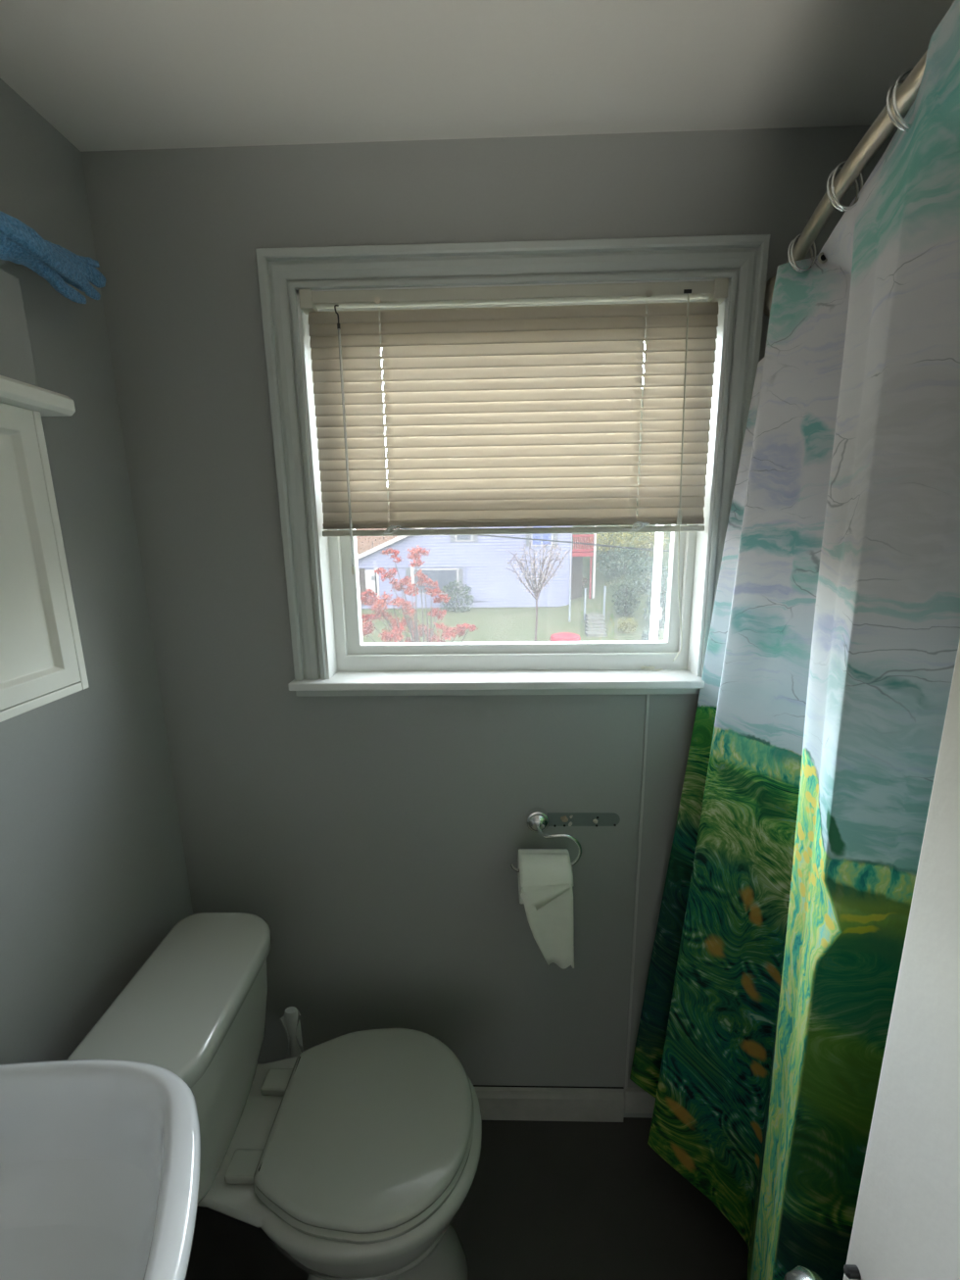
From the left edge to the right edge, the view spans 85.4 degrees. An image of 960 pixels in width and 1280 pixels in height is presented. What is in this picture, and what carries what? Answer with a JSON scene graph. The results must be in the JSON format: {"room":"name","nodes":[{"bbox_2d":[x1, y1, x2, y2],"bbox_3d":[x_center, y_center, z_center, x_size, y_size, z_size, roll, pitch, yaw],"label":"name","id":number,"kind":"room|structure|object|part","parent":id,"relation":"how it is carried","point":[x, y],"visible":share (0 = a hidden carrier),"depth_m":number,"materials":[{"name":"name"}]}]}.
{"room":"bathroom","nodes":[
{"label":"bathroom","id":0,"kind":"room"},
{"bbox_2d":[0,78,193,1064],"bbox_3d":[-0.770,0.341,0.460,0.100,2.184,1.760,0,12,2],"label":"wall","id":1,"kind":"structure","parent":0,"point":[94,877],"depth_m":0.93,"materials":[{"name":"grey paint"}]},
{"bbox_2d":[0,268,37,386],"bbox_3d":[-0.706,-0.382,0.481,0.040,0.178,0.625,0,12,2],"label":"wall panel","id":2,"kind":"object","parent":1,"relation":"attached to","point":[16,355],"visible":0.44,"depth_m":0.76,"materials":[{"name":"grey paint"}]},
{"bbox_2d":[0,210,106,303],"bbox_3d":[-0.659,-0.555,0.705,0.060,0.124,0.448,0,12,2],"label":"towel","id":3,"kind":"object","parent":2,"relation":"on","point":[20,243],"visible":1,"depth_m":0.78,"materials":[{"name":"blue fabric"}]},
{"bbox_2d":[0,375,89,722],"bbox_3d":[-0.651,-0.084,0.525,0.143,0.422,0.540,0,12,2],"label":"upper cabinet","id":4,"kind":"object","parent":1,"relation":"attached to","point":[42,661],"visible":1,"depth_m":0.70,"materials":[{"name":"white paint"}]},
{"bbox_3d":[-0.653,-0.277,0.484,0.143,0.027,0.540,0,12,2],"label":"cornice","id":5,"kind":"part","parent":4,"relation":"part of","materials":[{"name":"white paint"}]},
{"bbox_2d":[185,1117,748,1279],"bbox_3d":[0.247,1.439,0.668,2.105,0.080,1.760,0,12,2],"label":"floor","id":6,"kind":"structure","parent":0,"point":[545,1200],"depth_m":1.16,"materials":[{"name":"tile"}]},
{"bbox_2d":[0,1059,200,1279],"bbox_3d":[-0.491,1.024,0.506,0.444,0.820,0.580,0,12,2],"label":"pedestal sink","id":7,"kind":"object","parent":6,"relation":"on","point":[100,1159],"visible":1,"depth_m":0.67,"materials":[{"name":"ceramic"}]},
{"bbox_2d":[66,912,482,1279],"bbox_3d":[-0.311,0.960,0.988,0.629,0.740,0.397,0,12,2],"label":"toilet","id":8,"kind":"object","parent":6,"relation":"on","point":[357,1155],"visible":0.93,"depth_m":0.92,"materials":[{"name":"ceramic"}]},
{"bbox_3d":[-0.517,0.622,0.908,0.208,0.040,0.372,0,12,2],"label":"tank lid","id":9,"kind":"part","parent":8,"relation":"part of","materials":[{"name":"ceramic"}]},
{"bbox_3d":[-0.518,0.786,0.941,0.182,0.310,0.342,0,12,2],"label":"tank","id":10,"kind":"part","parent":8,"relation":"part of","materials":[{"name":"ceramic"}]},
{"bbox_3d":[-0.200,0.901,0.992,0.374,0.019,0.344,0,12,2],"label":"seat lid","id":11,"kind":"part","parent":8,"relation":"part of","materials":[{"name":"plastic"}]},
{"bbox_3d":[-0.200,0.920,0.995,0.378,0.016,0.348,0,12,2],"label":"seat","id":12,"kind":"part","parent":8,"relation":"part of","materials":[{"name":"plastic"}]},
{"bbox_3d":[-0.214,1.124,1.039,0.442,0.396,0.360,0,12,2],"label":"bowl","id":13,"kind":"part","parent":8,"relation":"part of","materials":[{"name":"ceramic"}]},
{"bbox_2d":[284,1006,303,1057],"bbox_3d":[-0.426,1.065,1.244,0.094,0.432,0.094,0,12,2],"label":"toilet brush","id":14,"kind":"object","parent":6,"relation":"on","point":[291,1014],"visible":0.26,"depth_m":1.20,"materials":[{"name":"white plastic"}]},
{"bbox_2d":[0,0,955,151],"bbox_3d":[0.216,-0.785,0.196,2.105,0.100,1.760,0,12,2],"label":"ceiling","id":15,"kind":"structure","parent":0,"point":[107,74],"depth_m":0.77,"materials":[{"name":"paint"}]},
{"bbox_2d":[81,125,897,1118],"bbox_3d":[0.251,0.166,1.212,1.905,2.184,0.167,0,12,2],"label":"wall","id":16,"kind":"structure","parent":0,"point":[375,840],"depth_m":1.14,"materials":[{"name":"grey paint"}]},
{"bbox_2d":[255,234,771,695],"bbox_3d":[0.066,-0.320,1.125,0.942,0.847,0.264,0,12,2],"label":"window","id":17,"kind":"structure","parent":16,"relation":"in","point":[331,658],"depth_m":1.02,"materials":[{"name":"white paint"}]},
{"bbox_3d":[0.065,-0.302,1.125,0.783,0.742,0.072,0,12,2],"label":"frame","id":18,"kind":"part","parent":17,"relation":"part of","materials":[{"name":"white plastic"}]},
{"bbox_3d":[0.069,-0.151,1.149,0.746,0.364,0.028,0,12,2],"label":"sash","id":19,"kind":"part","parent":17,"relation":"part of","materials":[{"name":"white plastic"}]},
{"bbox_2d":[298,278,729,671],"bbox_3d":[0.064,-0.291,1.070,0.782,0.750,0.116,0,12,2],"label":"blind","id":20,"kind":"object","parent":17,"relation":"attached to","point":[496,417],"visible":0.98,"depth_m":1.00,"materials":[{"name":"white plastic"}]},
{"bbox_2d":[374,296,381,303],"bbox_3d":[-0.189,-0.627,0.960,0.012,0.012,0.002,0,12,2],"label":"bracket","id":21,"kind":"object","parent":20,"relation":"attached to","point":[377,300],"depth_m":0.96,"materials":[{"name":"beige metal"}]},
{"bbox_3d":[-0.186,-0.423,1.018,0.002,0.410,0.026,0,12,2],"label":"ladder cord","id":22,"kind":"part","parent":20,"relation":"part of","materials":[{"name":"white fabric"}]},
{"bbox_3d":[0.063,-0.221,1.056,0.769,0.012,0.024,0,12,2],"label":"rail","id":23,"kind":"part","parent":20,"relation":"part of","materials":[{"name":"beige plastic"}]},
{"bbox_3d":[0.311,-0.428,1.005,0.002,0.410,0.026,0,12,2],"label":"ladder cord","id":24,"kind":"part","parent":20,"relation":"part of","materials":[{"name":"white fabric"}]},
{"bbox_2d":[645,289,652,296],"bbox_3d":[0.308,-0.631,0.947,0.012,0.012,0.002,0,12,2],"label":"bracket","id":25,"kind":"object","parent":20,"relation":"attached to","point":[649,292],"depth_m":0.95,"materials":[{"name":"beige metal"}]},
{"bbox_3d":[0.399,-0.282,1.067,0.050,0.725,0.117,1,12,11],"label":"lift cord","id":26,"kind":"part","parent":20,"relation":"part of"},
{"bbox_2d":[509,807,582,872],"bbox_3d":[0.141,0.441,1.149,0.154,0.105,0.089,0,12,2],"label":"toilet roll holder","id":27,"kind":"object","parent":16,"relation":"attached to","point":[537,818],"visible":0.78,"depth_m":1.16,"materials":[{"name":"silver metal"}]},
{"bbox_3d":[0.130,0.409,1.173,0.052,0.052,0.031,0,12,2],"label":"wall plate","id":28,"kind":"part","parent":27,"relation":"part of","materials":[{"name":"silver metal"}]},
{"bbox_2d":[518,848,574,969],"bbox_3d":[0.142,0.571,1.130,0.114,0.235,0.118,0,12,2],"label":"toilet roll","id":29,"kind":"object","parent":27,"relation":"on","point":[545,875],"visible":1,"depth_m":1.08,"materials":[{"name":"paper"}]},
{"bbox_2d":[473,1084,655,1122],"bbox_3d":[0.126,1.202,1.350,0.760,0.096,0.014,0,12,2],"label":"baseboard","id":30,"kind":"structure","parent":16,"relation":"attached to","point":[496,1102],"depth_m":1.34,"materials":[{"name":"paint"}]},
{"bbox_2d":[625,693,649,1087],"bbox_3d":[0.369,0.631,1.228,0.006,1.066,0.004,0,12,2],"label":"trim","id":31,"kind":"structure","parent":16,"relation":"attached to","point":[648,695],"depth_m":1.21,"materials":[{"name":"grey paint"}]},
{"bbox_2d":[763,49,928,317],"bbox_3d":[0.474,-0.474,0.225,0.189,0.072,1.500,0,12,2],"label":"curtain rod","id":32,"kind":"object","parent":16,"relation":"attached to","point":[883,126],"visible":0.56,"depth_m":0.59,"materials":[{"name":"silver metal"}]},
{"bbox_2d":[630,0,959,1279],"bbox_3d":[0.455,0.373,0.463,0.190,1.795,1.333,-1,12,0],"label":"shower curtain","id":33,"kind":"object","parent":32,"relation":"hanging from","point":[834,637],"visible":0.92,"depth_m":0.64,"materials":[{"name":"fabric"}]},
{"bbox_2d":[787,233,817,273],"bbox_3d":[0.486,-0.583,0.786,0.038,0.057,0.027,0,12,2],"label":"curtain ring","id":34,"kind":"object","parent":32,"relation":"hanging from","point":[792,262],"visible":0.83,"depth_m":0.78,"materials":[{"name":"silver metal"}]},
{"bbox_2d":[827,160,864,211],"bbox_3d":[0.443,-0.550,0.633,0.038,0.057,0.027,0,12,2],"label":"curtain ring","id":35,"kind":"object","parent":32,"relation":"hanging from","point":[837,204],"visible":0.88,"depth_m":0.63,"materials":[{"name":"silver metal"}]},
{"bbox_2d":[886,67,914,132],"bbox_3d":[0.417,-0.522,0.506,0.038,0.057,0.027,0,12,2],"label":"curtain ring","id":36,"kind":"object","parent":32,"relation":"hanging from","point":[903,124],"visible":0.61,"depth_m":0.50,"materials":[{"name":"silver metal"}]},
{"bbox_3d":[0.212,0.505,-0.378,1.905,2.184,0.100,0,12,2],"label":"wall","id":37,"kind":"structure","parent":0,"visible":0},
{"bbox_2d":[784,639,959,1279],"bbox_3d":[0.322,0.483,0.063,0.177,2.020,0.737,0,12,2],"label":"door","id":38,"kind":"structure","parent":37,"relation":"in","point":[907,1226],"depth_m":0.36,"materials":[{"name":"paint"}]},
{"bbox_3d":[0.279,0.527,0.400,0.071,0.058,0.058,0,12,2],"label":"knob","id":39,"kind":"part","parent":38,"relation":"part of","materials":[{"name":"silver metal"}]},
{"label":"outside","id":40,"kind":"structure","parent":0,"visible":0},
{"bbox_2d":[355,393,671,642],"bbox_3d":[1.045,-19.179,45.901,120.000,27.852,95.200,0,12,2],"label":"ground","id":41,"kind":"structure","parent":40,"point":[494,624],"depth_m":28.13,"materials":[{"name":"green plant"}]},
{"bbox_2d":[356,505,394,552],"bbox_3d":[-9.208,-8.375,45.494,15.593,6.725,5.453,0,12,2],"label":"autumn trees","id":42,"kind":"object","parent":41,"relation":"on","point":[388,506],"visible":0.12,"depth_m":44.65,"materials":[{"name":"brown plant"}]},
{"bbox_2d":[360,544,478,642],"bbox_3d":[-1.504,0.177,11.316,1.988,4.416,2.487,-9,15,-35],"label":"maple tree","id":43,"kind":"object","parent":41,"relation":"on","point":[398,627],"visible":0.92,"depth_m":11.01,"materials":[{"name":"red plant"}]},
{"bbox_2d":[439,580,474,612],"bbox_3d":[-1.387,-2.422,30.378,2.078,2.142,1.493,0,12,2],"label":"shrub","id":44,"kind":"object","parent":41,"relation":"on","point":[455,606],"visible":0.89,"depth_m":30.30,"materials":[{"name":"green plant"}]},
{"bbox_2d":[357,525,572,608],"bbox_3d":[-0.992,-6.565,35.014,13.832,7.730,8.640,0,12,2],"label":"house","id":45,"kind":"structure","parent":41,"relation":"on","point":[479,563],"depth_m":31.41,"materials":[{"name":"blue"}]},
{"bbox_3d":[-7.176,-3.251,31.770,0.406,2.214,0.060,0,12,2],"label":"tan porch post","id":46,"kind":"part","parent":45,"relation":"part of","materials":[{"name":"brown wood"}]},
{"bbox_3d":[-6.637,-3.533,31.702,0.685,1.455,0.050,0,12,2],"label":"door","id":47,"kind":"part","parent":45,"relation":"part of","materials":[{"name":"white wood"}]},
{"bbox_2d":[405,568,411,594],"bbox_3d":[-4.320,-3.569,31.633,0.319,1.604,0.060,0,12,2],"label":"shutter","id":48,"kind":"object","parent":45,"relation":"hanging from","point":[408,570],"depth_m":31.50,"materials":[{"name":"white wood"}]},
{"bbox_3d":[-4.085,-3.644,31.560,0.190,1.723,0.120,0,12,2],"label":"white post","id":49,"kind":"part","parent":45,"relation":"part of","materials":[{"name":"white wood"}]},
{"bbox_3d":[-3.724,-3.560,31.579,0.772,1.396,0.030,0,12,2],"label":"pane","id":50,"kind":"part","parent":45,"relation":"part of","materials":[{"name":"clear glass"}]},
{"bbox_3d":[-2.701,-3.557,31.555,1.280,1.389,0.030,0,12,2],"label":"pane","id":51,"kind":"part","parent":45,"relation":"part of","materials":[{"name":"clear glass"}]},
{"bbox_3d":[-1.721,-3.554,31.531,0.661,1.395,0.030,0,12,2],"label":"pane","id":52,"kind":"part","parent":45,"relation":"part of","materials":[{"name":"clear glass"}]},
{"bbox_2d":[450,527,455,541],"bbox_3d":[-1.616,-6.345,30.976,0.300,0.998,0.060,0,12,2],"label":"shutter","id":53,"kind":"object","parent":45,"relation":"hanging from","point":[453,537],"depth_m":30.99,"materials":[{"name":"white"}]},
{"bbox_2d":[458,568,463,593],"bbox_3d":[-1.168,-3.560,31.558,0.285,1.601,0.060,0,12,2],"label":"shutter","id":54,"kind":"object","parent":45,"relation":"hanging from","point":[461,570],"depth_m":31.49,"materials":[{"name":"white wood"}]},
{"bbox_3d":[-0.952,-6.334,30.921,0.852,0.795,0.030,0,12,2],"label":"pane","id":55,"kind":"part","parent":45,"relation":"part of","materials":[{"name":"clear glass"}]},
{"bbox_2d":[473,527,478,541],"bbox_3d":[-0.284,-6.338,30.944,0.290,0.997,0.060,0,12,2],"label":"shutter","id":56,"kind":"object","parent":45,"relation":"hanging from","point":[475,537],"depth_m":30.97,"materials":[{"name":"white"}]},
{"bbox_2d":[526,526,531,546],"bbox_3d":[2.874,-6.224,30.891,0.266,1.310,0.060,0,12,2],"label":"shutter","id":57,"kind":"object","parent":45,"relation":"hanging from","point":[528,543],"depth_m":30.93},
{"bbox_3d":[3.381,-6.214,30.840,0.513,1.112,0.030,0,12,2],"label":"pane","id":58,"kind":"part","parent":45,"relation":"part of","materials":[{"name":"blue glass"}]},
{"bbox_3d":[3.964,-6.212,30.826,0.537,1.111,0.030,0,12,2],"label":"pane","id":59,"kind":"part","parent":45,"relation":"part of","materials":[{"name":"blue glass"}]},
{"bbox_2d":[553,526,558,546],"bbox_3d":[4.488,-6.217,30.853,0.251,1.309,0.060,0,12,2],"label":"shutter","id":60,"kind":"object","parent":45,"relation":"hanging from","point":[556,535],"depth_m":30.87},
{"bbox_2d":[504,540,575,641],"bbox_3d":[2.305,-1.694,20.050,2.745,4.338,1.908,0,12,2],"label":"tree","id":61,"kind":"object","parent":41,"relation":"on","point":[537,586],"visible":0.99,"depth_m":19.78,"materials":[{"name":"brown plant"}]},
{"bbox_2d":[550,632,581,641],"bbox_3d":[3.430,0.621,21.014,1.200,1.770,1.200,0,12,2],"label":"car","id":62,"kind":"object","parent":41,"relation":"on","point":[563,636],"visible":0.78,"depth_m":20.54,"materials":[{"name":"metal"}]},
{"bbox_2d":[568,588,571,621],"bbox_3d":[4.596,-1.779,26.610,0.080,1.759,0.080,0,12,2],"label":"fence post","id":63,"kind":"object","parent":41,"relation":"on","point":[569,588],"visible":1,"depth_m":26.54,"materials":[{"name":"white wood"}]},
{"bbox_2d":[571,525,596,599],"bbox_3d":[6.259,-5.014,32.615,1.408,5.496,3.030,0,12,2],"label":"wooden deck","id":64,"kind":"object","parent":41,"relation":"on","point":[578,554],"visible":0.82,"depth_m":31.52,"materials":[{"name":"red paint"}]},
{"bbox_3d":[6.180,-5.368,31.064,1.338,0.120,0.080,0,12,2],"label":"rail","id":65,"kind":"part","parent":64,"relation":"part of","materials":[{"name":"red paint"}]},
{"bbox_3d":[6.169,-6.198,30.888,1.338,0.140,0.080,0,12,2],"label":"rail","id":66,"kind":"part","parent":64,"relation":"part of","materials":[{"name":"red paint"}]},
{"bbox_3d":[6.708,-3.540,31.553,0.100,3.042,0.100,0,12,2],"label":"post","id":67,"kind":"part","parent":64,"relation":"part of","materials":[{"name":"red paint"}]},
{"bbox_3d":[6.863,-4.717,31.176,0.130,5.496,0.120,0,12,2],"label":"post","id":68,"kind":"part","parent":64,"relation":"part of","materials":[{"name":"wood"}]},
{"bbox_2d":[584,588,587,620],"bbox_3d":[5.372,-1.778,26.592,0.080,1.758,0.080,0,12,2],"label":"fence post","id":69,"kind":"object","parent":41,"relation":"on","point":[585,588],"visible":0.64,"depth_m":26.56,"materials":[{"name":"white wood"}]},
{"bbox_2d":[585,613,607,637],"bbox_3d":[5.477,-0.569,24.749,0.957,0.834,3.863,1,12,11],"label":"steps","id":70,"kind":"structure","parent":41,"relation":"on","point":[595,624],"depth_m":24.28,"materials":[{"name":"grey concrete"}]},
{"bbox_2d":[603,586,606,615],"bbox_3d":[6.351,-1.750,26.573,0.080,2.009,0.080,0,12,2],"label":"fence post","id":71,"kind":"object","parent":41,"relation":"on","point":[605,586],"visible":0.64,"depth_m":26.48,"materials":[{"name":"white wood"}]},
{"bbox_2d":[587,532,632,554],"bbox_3d":[8.974,-6.768,36.171,3.084,1.963,2.306,0,12,2],"label":"shrub","id":72,"kind":"object","parent":41,"relation":"on","point":[615,534],"visible":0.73,"depth_m":35.88,"materials":[{"name":"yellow plant"}]},
{"bbox_2d":[595,547,654,576],"bbox_3d":[9.051,-4.854,32.526,3.894,1.954,2.586,0,12,2],"label":"shrub","id":73,"kind":"object","parent":41,"relation":"on","point":[616,554],"visible":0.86,"depth_m":32.27,"materials":[{"name":"green plant"}]},
{"bbox_2d":[615,616,638,633],"bbox_3d":[6.692,-0.616,23.748,1.038,0.958,0.735,0,12,2],"label":"shrub","id":74,"kind":"object","parent":41,"relation":"on","point":[626,627],"visible":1,"depth_m":23.64,"materials":[{"name":"yellow plant"}]},
{"bbox_2d":[607,574,646,616],"bbox_3d":[7.455,-2.163,26.448,1.914,2.314,1.301,0,12,2],"label":"shrub","id":75,"kind":"object","parent":41,"relation":"on","point":[621,600],"visible":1,"depth_m":26.29,"materials":[{"name":"green plant"}]},
{"bbox_2d":[625,556,668,593],"bbox_3d":[9.465,-3.472,29.188,2.636,2.419,2.108,0,12,2],"label":"shrub","id":76,"kind":"object","parent":41,"relation":"on","point":[640,566],"visible":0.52,"depth_m":29.00,"materials":[{"name":"green plant"}]},
{"bbox_2d":[628,532,669,559],"bbox_3d":[11.235,-6.386,34.657,2.607,2.386,2.156,0,12,2],"label":"shrub","id":77,"kind":"object","parent":41,"relation":"on","point":[648,543],"visible":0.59,"depth_m":34.50,"materials":[{"name":"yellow plant"}]},
{"bbox_2d":[641,624,659,640],"bbox_3d":[7.128,-0.198,21.780,0.782,0.942,0.657,0,12,2],"label":"shrub","id":78,"kind":"object","parent":41,"relation":"on","point":[646,635],"visible":0.39,"depth_m":21.72,"materials":[{"name":"green plant"}]},
{"bbox_2d":[641,566,668,629],"bbox_3d":[8.557,-1.904,24.445,1.576,3.145,1.600,11,17,43],"label":"shrub","id":79,"kind":"object","parent":41,"relation":"on","point":[663,602],"visible":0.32,"depth_m":24.38,"materials":[{"name":"green plant"}]},
{"bbox_2d":[658,606,662,625],"bbox_3d":[7.760,-0.789,22.755,0.286,1.290,0.200,0,12,2],"label":"utility box","id":80,"kind":"object","parent":41,"relation":"on","point":[661,609],"visible":0.4,"depth_m":22.58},
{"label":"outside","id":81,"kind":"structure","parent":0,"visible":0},
{"bbox_2d":[396,528,670,551],"bbox_3d":[2.801,-2.609,13.694,15.444,1.357,0.044,0,12,2],"label":"overhead cable","id":82,"kind":"object","parent":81,"point":[397,528],"visible":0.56,"depth_m":13.70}
]}

